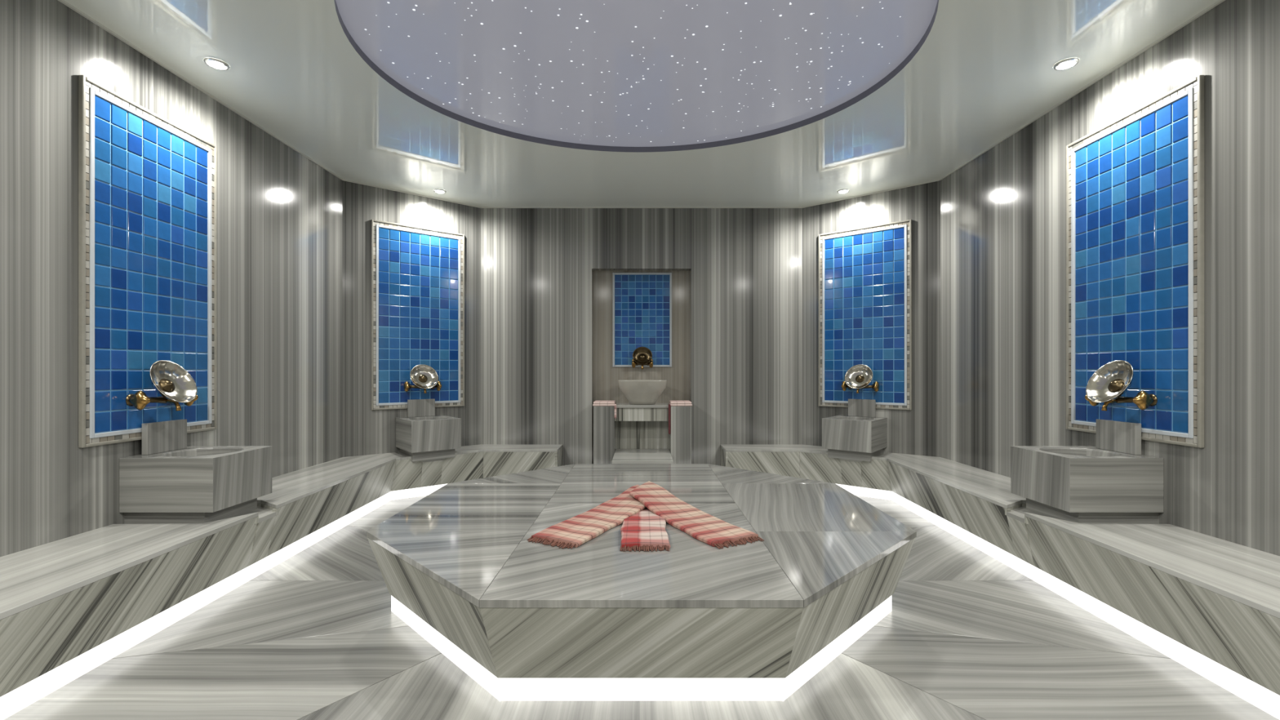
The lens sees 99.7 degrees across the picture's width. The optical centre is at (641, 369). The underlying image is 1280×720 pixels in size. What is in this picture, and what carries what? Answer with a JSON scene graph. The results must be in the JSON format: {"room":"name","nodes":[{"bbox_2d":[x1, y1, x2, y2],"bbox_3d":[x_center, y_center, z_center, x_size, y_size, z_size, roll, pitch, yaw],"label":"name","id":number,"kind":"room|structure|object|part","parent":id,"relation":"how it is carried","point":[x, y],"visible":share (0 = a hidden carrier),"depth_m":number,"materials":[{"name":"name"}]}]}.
{"room":"spa","nodes":[
{"label":"spa","id":0,"kind":"room"},
{"bbox_2d":[0,0,342,556],"bbox_3d":[-3.625,-0.355,2.470,0.250,3.750,7.940,0,0,0],"label":"wall","id":1,"kind":"structure","parent":0,"point":[280,224],"depth_m":3.51,"materials":[{"name":"stone"}]},
{"bbox_2d":[78,75,217,448],"bbox_3d":[-3.485,-0.675,3.887,0.030,2.320,1.067,0,0,0],"label":"mosaic panel","id":2,"kind":"object","parent":1,"relation":"attached to","point":[148,183],"visible":0.9,"depth_m":3.72,"materials":[{"name":"blue tile"}]},
{"bbox_3d":[-3.485,-0.675,3.365,0.030,2.320,0.022,0,0,0],"label":"frame","id":3,"kind":"part","parent":2,"relation":"part of","materials":[{"name":"beige stone"}]},
{"bbox_3d":[-3.485,-1.824,3.887,0.030,0.022,1.023,0,0,0],"label":"frame","id":4,"kind":"part","parent":2,"relation":"part of","materials":[{"name":"beige stone"}]},
{"bbox_3d":[-3.485,0.474,3.887,0.030,0.022,1.023,0,0,0],"label":"frame","id":5,"kind":"part","parent":2,"relation":"part of","materials":[{"name":"beige stone"}]},
{"bbox_2d":[125,390,198,410],"bbox_3d":[-3.382,0.214,3.842,0.211,0.154,0.453,0,0,0],"label":"tap","id":6,"kind":"object","parent":2,"relation":"attached to","point":[140,399],"visible":0.65,"depth_m":3.65,"materials":[{"name":"brown metal"}]},
{"bbox_3d":[-3.385,0.205,3.645,0.135,0.135,0.059,0,0,0],"label":"handle","id":7,"kind":"part","parent":6,"relation":"part of","materials":[{"name":"gold metal"}]},
{"bbox_2d":[149,360,197,402],"bbox_3d":[-3.334,0.082,3.842,0.186,0.303,0.342,0,0,0],"label":"bowl","id":8,"kind":"object","parent":6,"relation":"on","point":[170,380],"visible":1,"depth_m":3.88,"materials":[{"name":"metal"}]},
{"bbox_3d":[-3.336,0.244,3.842,0.119,0.094,0.036,0,0,0],"label":"spout","id":9,"kind":"part","parent":6,"relation":"part of","materials":[{"name":"gold metal"}]},
{"bbox_3d":[-3.385,0.205,4.039,0.135,0.135,0.059,0,0,0],"label":"handle","id":10,"kind":"part","parent":6,"relation":"part of","materials":[{"name":"gold metal"}]},
{"bbox_3d":[-3.485,-0.675,4.410,0.030,2.320,0.022,0,0,0],"label":"frame","id":11,"kind":"part","parent":2,"relation":"part of","materials":[{"name":"beige stone"}]},
{"bbox_2d":[57,0,343,180],"bbox_3d":[-3.491,-2.223,2.410,0.018,0.014,7.820,0,0,0],"label":"trim","id":12,"kind":"structure","parent":1,"relation":"attached to","point":[63,2],"depth_m":4.07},
{"bbox_2d":[342,180,480,457],"bbox_3d":[-2.930,-0.355,6.956,1.690,3.750,0.250,0,0,-40],"label":"wall","id":13,"kind":"structure","parent":0,"point":[366,431],"depth_m":6.56,"materials":[{"name":"stone"}]},
{"bbox_2d":[342,179,480,208],"bbox_3d":[-2.844,-2.223,6.853,1.690,0.014,0.018,0,0,-40],"label":"trim","id":14,"kind":"structure","parent":13,"relation":"attached to","point":[344,180],"depth_m":6.79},
{"bbox_2d":[371,219,464,410],"bbox_3d":[-2.814,-0.665,6.870,1.145,2.300,0.030,0,0,-40],"label":"mosaic panel","id":15,"kind":"object","parent":13,"relation":"attached to","point":[418,273],"visible":0.99,"depth_m":6.82,"materials":[{"name":"blue tile"}]},
{"bbox_3d":[-3.246,-0.665,6.511,0.022,2.300,0.030,0,0,-40],"label":"frame","id":16,"kind":"part","parent":15,"relation":"part of","materials":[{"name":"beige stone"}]},
{"bbox_3d":[-2.814,-1.804,6.870,1.101,0.022,0.030,0,0,-40],"label":"frame","id":17,"kind":"part","parent":15,"relation":"part of","materials":[{"name":"beige stone"}]},
{"bbox_3d":[-2.814,0.474,6.870,1.101,0.022,0.030,0,0,-40],"label":"frame","id":18,"kind":"part","parent":15,"relation":"part of","materials":[{"name":"beige stone"}]},
{"bbox_2d":[403,380,441,393],"bbox_3d":[-2.749,0.214,6.791,0.453,0.154,0.211,0,0,-40],"label":"tap","id":19,"kind":"object","parent":15,"relation":"attached to","point":[406,386],"visible":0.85,"depth_m":6.72,"materials":[{"name":"brown metal"}]},
{"bbox_3d":[-2.902,0.205,6.667,0.059,0.135,0.135,0,0,-40],"label":"handle","id":20,"kind":"part","parent":19,"relation":"part of","materials":[{"name":"gold metal"}]},
{"bbox_2d":[409,364,438,388],"bbox_3d":[-2.718,0.082,6.754,0.342,0.303,0.186,0,0,-40],"label":"bowl","id":21,"kind":"object","parent":19,"relation":"on","point":[424,376],"visible":1,"depth_m":6.79,"materials":[{"name":"metal"}]},
{"bbox_3d":[-2.599,0.205,6.919,0.059,0.135,0.135,0,0,-40],"label":"handle","id":22,"kind":"part","parent":19,"relation":"part of","materials":[{"name":"gold metal"}]},
{"bbox_3d":[-2.382,-0.665,7.229,0.022,2.300,0.030,0,0,-40],"label":"frame","id":23,"kind":"part","parent":15,"relation":"part of","materials":[{"name":"beige stone"}]},
{"bbox_2d":[480,208,801,465],"bbox_3d":[0.000,-0.355,7.525,4.600,3.750,0.250,0,0,0],"label":"wall","id":24,"kind":"structure","parent":0,"point":[546,273],"depth_m":7.40,"materials":[{"name":"stone"}]},
{"bbox_2d":[480,206,801,208],"bbox_3d":[0.000,-2.223,7.391,4.400,0.014,0.018,0,0,0],"label":"trim","id":25,"kind":"structure","parent":24,"relation":"attached to","point":[481,206],"depth_m":7.38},
{"bbox_2d":[612,272,671,367],"bbox_3d":[0.010,-0.700,7.537,0.826,1.316,0.026,0,0,0],"label":"mosaic panel","id":26,"kind":"object","parent":24,"relation":"attached to","point":[642,302],"visible":0.95,"depth_m":7.53,"materials":[{"name":"blue tile"}]},
{"bbox_2d":[631,358,653,368],"bbox_3d":[0.013,-0.086,7.433,0.298,0.154,0.211,0,0,0],"label":"tap","id":27,"kind":"object","parent":26,"relation":"attached to","point":[634,363],"visible":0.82,"depth_m":7.41,"materials":[{"name":"brown metal"}]},
{"bbox_3d":[-0.106,-0.095,7.435,0.059,0.135,0.135,0,0,0],"label":"handle","id":28,"kind":"part","parent":27,"relation":"part of","materials":[{"name":"gold metal"}]},
{"bbox_2d":[632,346,652,364],"bbox_3d":[0.013,-0.198,7.408,0.269,0.245,0.147,0,0,0],"label":"bowl","id":29,"kind":"object","parent":27,"relation":"on","point":[641,354],"visible":1,"depth_m":7.43,"materials":[{"name":"brown metal"}]},
{"bbox_3d":[0.132,-0.095,7.435,0.059,0.135,0.135,0,0,0],"label":"handle","id":30,"kind":"part","parent":27,"relation":"part of","materials":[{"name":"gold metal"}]},
{"bbox_2d":[64,0,1218,206],"bbox_3d":[0.000,-2.272,2.950,7.500,0.085,9.400,0,0,0],"label":"ceiling","id":31,"kind":"structure","parent":0,"point":[483,103],"depth_m":4.23,"materials":[{"name":"white paint"}]},
{"bbox_2d":[203,57,230,70],"bbox_3d":[-3.090,-2.216,3.930,0.151,0.026,0.151,0,0,0],"label":"recessed light","id":32,"kind":"object","parent":31,"relation":"in","point":[216,64],"visible":1,"depth_m":3.91,"materials":[{"name":"white metal"}]},
{"bbox_2d":[433,188,446,193],"bbox_3d":[-2.510,-2.216,6.720,0.151,0.026,0.151,0,0,0],"label":"recessed light","id":33,"kind":"object","parent":31,"relation":"in","point":[436,190],"visible":1,"depth_m":6.69,"materials":[{"name":"white metal"}]},
{"bbox_2d":[364,0,901,142],"bbox_3d":[-0.015,-2.283,3.889,3.725,0.002,3.096,0,0,-9],"label":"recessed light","id":34,"kind":"object","parent":31,"relation":"in","point":[549,71],"depth_m":4.00,"materials":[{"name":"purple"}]},
{"bbox_3d":[-0.030,-2.300,3.880,4.000,0.030,3.360,0,0,0],"label":"star panel","id":35,"kind":"part","parent":31,"relation":"part of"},
{"bbox_2d":[836,188,849,193],"bbox_3d":[2.510,-2.216,6.720,0.151,0.026,0.151,0,0,0],"label":"recessed light","id":36,"kind":"object","parent":31,"relation":"in","point":[844,190],"visible":1,"depth_m":6.69,"materials":[{"name":"white metal"}]},
{"bbox_2d":[1053,57,1079,70],"bbox_3d":[3.090,-2.216,3.930,0.151,0.026,0.151,0,0,0],"label":"recessed light","id":37,"kind":"object","parent":31,"relation":"in","point":[1068,63],"visible":1,"depth_m":3.91,"materials":[{"name":"white metal"}]},
{"bbox_2d":[4,495,1279,719],"bbox_3d":[0.000,1.580,2.950,7.500,0.120,9.400,0,0,0],"label":"floor","id":38,"kind":"structure","parent":0,"point":[316,635],"depth_m":2.76,"materials":[{"name":"stone"}]},
{"bbox_2d":[0,444,562,719],"bbox_3d":[-2.290,1.270,2.950,2.420,0.500,8.900,0,0,0],"label":"bench","id":39,"kind":"object","parent":38,"relation":"on","point":[60,600],"depth_m":3.23,"materials":[{"name":"grey stone"}]},
{"bbox_3d":[-3.025,1.035,1.189,0.950,0.030,5.378,0,0,0],"label":"seat","id":40,"kind":"part","parent":39,"relation":"part of","materials":[{"name":"stone"}]},
{"bbox_2d":[119,418,271,524],"bbox_3d":[-3.185,0.720,3.907,0.630,0.700,0.580,0,0,0],"label":"basin","id":41,"kind":"object","parent":39,"relation":"on","point":[171,481],"visible":1,"depth_m":3.66,"materials":[{"name":"stone"}]},
{"bbox_3d":[-2.010,1.460,2.761,1.861,0.119,8.522,0,0,0],"label":"light strip","id":42,"kind":"part","parent":39,"relation":"part of","materials":[{"name":"white plastic"}]},
{"bbox_2d":[236,506,276,523],"bbox_3d":[-3.126,1.085,3.910,0.749,0.030,0.660,0,0,0],"label":"bench","id":43,"kind":"object","parent":39,"relation":"attached to","point":[266,513],"depth_m":4.02,"materials":[{"name":"stone"}]},
{"bbox_3d":[-3.055,1.035,5.385,0.889,0.030,2.608,0,0,0],"label":"seat","id":44,"kind":"part","parent":39,"relation":"part of","materials":[{"name":"stone"}]},
{"bbox_2d":[391,483,448,500],"bbox_3d":[-2.489,1.465,6.644,1.114,0.106,0.015,0,0,-40],"label":"diffuser","id":45,"kind":"object","parent":39,"relation":"attached to","point":[425,491],"depth_m":6.45,"materials":[{"name":"white"}]},
{"bbox_2d":[395,398,461,461],"bbox_3d":[-2.623,0.720,6.639,0.580,0.700,0.630,0,0,-40],"label":"basin","id":46,"kind":"object","parent":39,"relation":"on","point":[422,435],"visible":1,"depth_m":6.46,"materials":[{"name":"stone"}]},
{"bbox_3d":[-1.836,1.035,6.995,1.512,0.030,0.810,0,0,0],"label":"seat","id":47,"kind":"part","parent":39,"relation":"part of","materials":[{"name":"stone"}]},
{"bbox_2d":[366,463,916,701],"bbox_3d":[0.000,1.259,4.054,3.411,0.518,3.410,0,0,0],"label":"platform","id":48,"kind":"object","parent":38,"relation":"on","point":[460,557],"depth_m":2.70,"materials":[{"name":"stone"}]},
{"bbox_2d":[391,595,499,700],"bbox_3d":[-1.109,1.464,2.945,1.306,0.108,0.015,0,0,45],"label":"diffuser","id":49,"kind":"object","parent":48,"relation":"attached to","point":[488,681],"depth_m":2.83,"materials":[{"name":"white plastic"}]},
{"bbox_2d":[527,484,645,549],"bbox_3d":[-0.212,0.961,3.684,0.348,0.076,1.396,0,0,28],"label":"bath towel","id":50,"kind":"object","parent":48,"relation":"on","point":[576,531],"visible":0.94,"depth_m":3.43,"materials":[{"name":"fabric"}]},
{"bbox_3d":[0.000,1.464,4.054,3.153,0.108,3.153,0,0,0],"label":"light strip","id":51,"kind":"part","parent":48,"relation":"part of","materials":[{"name":"white plastic"}]},
{"bbox_2d":[499,678,783,701],"bbox_3d":[0.000,1.464,2.485,1.306,0.108,0.015,0,0,0],"label":"diffuser","id":52,"kind":"object","parent":48,"relation":"attached to","point":[510,689],"depth_m":2.48,"materials":[{"name":"white plastic"}]},
{"bbox_2d":[619,506,670,551],"bbox_3d":[0.018,0.984,3.432,0.292,0.031,0.936,0,0,0],"label":"bath towel","id":53,"kind":"object","parent":48,"relation":"on","point":[645,529],"visible":0.81,"depth_m":3.22,"materials":[{"name":"fabric"}]},
{"bbox_2d":[629,480,764,548],"bbox_3d":[0.246,0.945,3.688,0.346,0.108,1.388,0,0,-28],"label":"bath towel","id":54,"kind":"object","parent":48,"relation":"on","point":[704,527],"visible":0.99,"depth_m":3.49,"materials":[{"name":"fabric"}]},
{"bbox_2d":[783,595,891,700],"bbox_3d":[1.109,1.464,2.945,0.015,0.108,1.306,0,0,45],"label":"diffuser","id":55,"kind":"object","parent":48,"relation":"attached to","point":[795,680],"depth_m":2.83,"materials":[{"name":"white plastic"}]},
{"bbox_2d":[593,403,691,463],"bbox_3d":[0.013,0.990,6.973,1.270,1.060,1.145,0,0,0],"label":"stand","id":56,"kind":"object","parent":38,"relation":"on","point":[638,433],"visible":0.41,"depth_m":6.98,"materials":[{"name":"stone"}]},
{"bbox_2d":[592,400,616,418],"bbox_3d":[-0.478,0.521,7.155,0.308,0.218,0.370,0,0,0],"label":"hand towel","id":57,"kind":"object","parent":56,"relation":"on","point":[597,402],"visible":1,"depth_m":6.99,"materials":[{"name":"fabric"}]},
{"bbox_2d":[617,379,666,404],"bbox_3d":[0.013,0.297,7.240,0.650,0.325,0.403,0,0,0],"label":"vessel sink","id":58,"kind":"object","parent":56,"relation":"on","point":[638,392],"visible":1,"depth_m":7.10,"materials":[{"name":"ceramic"}]},
{"bbox_2d":[616,403,668,408],"bbox_3d":[0.013,0.477,7.293,0.728,0.035,0.505,0,0,0],"label":"countertop","id":59,"kind":"structure","parent":56,"relation":"on","point":[618,405],"depth_m":7.04,"materials":[{"name":"stone"}]},
{"bbox_3d":[0.013,0.785,7.375,0.728,0.578,0.030,0,0,0],"label":"panel","id":60,"kind":"part","parent":56,"relation":"part of","materials":[{"name":"stone"}]},
{"bbox_2d":[668,400,692,434],"bbox_3d":[0.504,0.621,7.155,0.308,0.418,0.370,0,0,0],"label":"hand towel","id":61,"kind":"object","parent":56,"relation":"on","point":[672,402],"visible":1,"depth_m":6.99,"materials":[{"name":"fabric"}]},
{"bbox_2d":[720,444,1279,719],"bbox_3d":[2.290,1.270,2.950,2.420,0.500,8.900,0,0,0],"label":"bench","id":62,"kind":"object","parent":38,"relation":"on","point":[1218,598],"depth_m":3.24,"materials":[{"name":"grey stone"}]},
{"bbox_3d":[1.836,1.035,6.995,1.512,0.030,0.810,0,0,0],"label":"seat","id":63,"kind":"part","parent":62,"relation":"part of","materials":[{"name":"stone"}]},
{"bbox_2d":[839,458,860,462],"bbox_3d":[2.671,1.085,6.697,0.600,0.030,0.480,0,0,40],"label":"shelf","id":64,"kind":"object","parent":62,"relation":"attached to","point":[840,460],"depth_m":6.53,"materials":[{"name":"stone"}]},
{"bbox_2d":[822,398,887,461],"bbox_3d":[2.623,0.720,6.639,0.580,0.700,0.630,0,0,40],"label":"basin","id":65,"kind":"object","parent":62,"relation":"on","point":[859,435],"visible":1,"depth_m":6.45,"materials":[{"name":"stone"}]},
{"bbox_2d":[836,484,892,500],"bbox_3d":[2.489,1.465,6.644,1.114,0.106,0.015,0,0,40],"label":"diffuser","id":66,"kind":"object","parent":62,"relation":"attached to","point":[856,491],"depth_m":6.45,"materials":[{"name":"white"}]},
{"bbox_3d":[3.055,1.035,5.385,0.889,0.030,2.608,0,0,0],"label":"seat","id":67,"kind":"part","parent":62,"relation":"part of","materials":[{"name":"stone"}]},
{"bbox_2d":[1006,506,1046,523],"bbox_3d":[3.126,1.085,3.910,0.749,0.030,0.660,0,0,0],"label":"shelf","id":68,"kind":"object","parent":62,"relation":"attached to","point":[1015,513],"depth_m":4.02,"materials":[{"name":"stone"}]},
{"bbox_3d":[2.010,1.460,2.761,1.861,0.119,8.522,0,0,0],"label":"light strip","id":69,"kind":"part","parent":62,"relation":"part of","materials":[{"name":"white plastic"}]},
{"bbox_2d":[1010,418,1163,524],"bbox_3d":[3.185,0.720,3.907,0.630,0.700,0.580,0,0,0],"label":"basin","id":70,"kind":"object","parent":62,"relation":"on","point":[1111,481],"visible":0.99,"depth_m":3.66,"materials":[{"name":"stone"}]},
{"bbox_3d":[3.025,1.035,1.189,0.950,0.030,5.378,0,0,0],"label":"seat","id":71,"kind":"part","parent":62,"relation":"part of","materials":[{"name":"stone"}]},
{"bbox_2d":[801,180,940,457],"bbox_3d":[2.930,-0.355,6.956,1.690,3.750,0.250,0,0,40],"label":"wall","id":72,"kind":"structure","parent":0,"point":[916,431],"depth_m":6.55,"materials":[{"name":"stone"}]},
{"bbox_2d":[818,219,911,410],"bbox_3d":[2.814,-0.665,6.870,1.145,2.300,0.030,0,0,40],"label":"mosaic panel","id":73,"kind":"object","parent":72,"relation":"attached to","point":[865,273],"visible":0.99,"depth_m":6.84,"materials":[{"name":"blue tile"}]},
{"bbox_3d":[2.382,-0.665,7.229,0.022,2.300,0.030,0,0,40],"label":"frame","id":74,"kind":"part","parent":73,"relation":"part of","materials":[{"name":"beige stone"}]},
{"bbox_2d":[841,381,879,393],"bbox_3d":[2.749,0.214,6.791,0.453,0.154,0.211,0,0,40],"label":"tap","id":75,"kind":"object","parent":73,"relation":"attached to","point":[875,386],"visible":0.83,"depth_m":6.73,"materials":[{"name":"brown metal"}]},
{"bbox_3d":[2.599,0.205,6.919,0.059,0.135,0.135,0,0,40],"label":"handle","id":76,"kind":"part","parent":75,"relation":"part of","materials":[{"name":"gold metal"}]},
{"bbox_2d":[844,364,872,388],"bbox_3d":[2.718,0.082,6.754,0.342,0.303,0.186,0,0,40],"label":"bowl","id":77,"kind":"object","parent":75,"relation":"on","point":[858,376],"visible":1,"depth_m":6.79,"materials":[{"name":"metal"}]},
{"bbox_3d":[2.902,0.205,6.667,0.059,0.135,0.135,0,0,40],"label":"handle","id":78,"kind":"part","parent":75,"relation":"part of","materials":[{"name":"gold metal"}]},
{"bbox_3d":[2.814,-1.804,6.870,1.101,0.022,0.030,0,0,40],"label":"frame","id":79,"kind":"part","parent":73,"relation":"part of","materials":[{"name":"beige stone"}]},
{"bbox_3d":[2.814,0.474,6.870,1.101,0.022,0.030,0,0,40],"label":"frame","id":80,"kind":"part","parent":73,"relation":"part of","materials":[{"name":"beige stone"}]},
{"bbox_3d":[3.246,-0.665,6.511,0.022,2.300,0.030,0,0,40],"label":"frame","id":81,"kind":"part","parent":73,"relation":"part of","materials":[{"name":"beige stone"}]},
{"bbox_2d":[801,179,939,208],"bbox_3d":[2.844,-2.223,6.853,1.690,0.014,0.018,0,0,40],"label":"trim","id":82,"kind":"structure","parent":72,"relation":"attached to","point":[935,180],"depth_m":6.79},
{"bbox_2d":[940,0,1279,555],"bbox_3d":[3.625,-0.355,2.470,0.250,3.750,7.940,0,0,0],"label":"wall","id":83,"kind":"structure","parent":0,"point":[1003,212],"depth_m":3.57,"materials":[{"name":"stone"}]},
{"bbox_2d":[939,0,1225,180],"bbox_3d":[3.491,-2.223,2.410,0.018,0.014,7.820,0,0,0],"label":"trim","id":84,"kind":"structure","parent":83,"relation":"attached to","point":[1219,2],"depth_m":4.07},
{"bbox_2d":[1066,75,1204,448],"bbox_3d":[3.485,-0.675,3.887,0.030,2.320,1.067,0,0,0],"label":"mosaic panel","id":85,"kind":"object","parent":83,"relation":"attached to","point":[1135,183],"visible":0.94,"depth_m":3.75,"materials":[{"name":"blue tile"}]},
{"bbox_3d":[3.485,-0.675,4.410,0.030,2.320,0.022,0,0,0],"label":"frame","id":86,"kind":"part","parent":85,"relation":"part of","materials":[{"name":"beige stone"}]},
{"bbox_2d":[1084,390,1157,410],"bbox_3d":[3.382,0.214,3.842,0.211,0.154,0.453,0,0,0],"label":"tap","id":87,"kind":"object","parent":85,"relation":"attached to","point":[1142,400],"visible":0.7,"depth_m":3.66,"materials":[{"name":"brown metal"}]},
{"bbox_3d":[3.385,0.205,4.039,0.135,0.135,0.059,0,0,0],"label":"handle","id":88,"kind":"part","parent":87,"relation":"part of","materials":[{"name":"gold metal"}]},
{"bbox_3d":[3.336,0.244,3.842,0.119,0.094,0.036,0,0,0],"label":"spout","id":89,"kind":"part","parent":87,"relation":"part of","materials":[{"name":"gold metal"}]},
{"bbox_2d":[1085,360,1133,402],"bbox_3d":[3.334,0.082,3.842,0.186,0.303,0.342,0,0,0],"label":"bowl","id":90,"kind":"object","parent":87,"relation":"on","point":[1113,379],"visible":1,"depth_m":3.88,"materials":[{"name":"metal"}]},
{"bbox_3d":[3.385,0.205,3.645,0.135,0.135,0.059,0,0,0],"label":"handle","id":91,"kind":"part","parent":87,"relation":"part of","materials":[{"name":"gold metal"}]},
{"bbox_3d":[3.485,-1.824,3.887,0.030,0.022,1.023,0,0,0],"label":"frame","id":92,"kind":"part","parent":85,"relation":"part of","materials":[{"name":"beige stone"}]},
{"bbox_3d":[3.485,0.474,3.887,0.030,0.022,1.023,0,0,0],"label":"frame","id":93,"kind":"part","parent":85,"relation":"part of","materials":[{"name":"beige stone"}]},
{"bbox_3d":[3.485,-0.675,3.365,0.030,2.320,0.022,0,0,0],"label":"frame","id":94,"kind":"part","parent":85,"relation":"part of","materials":[{"name":"beige stone"}]}
]}

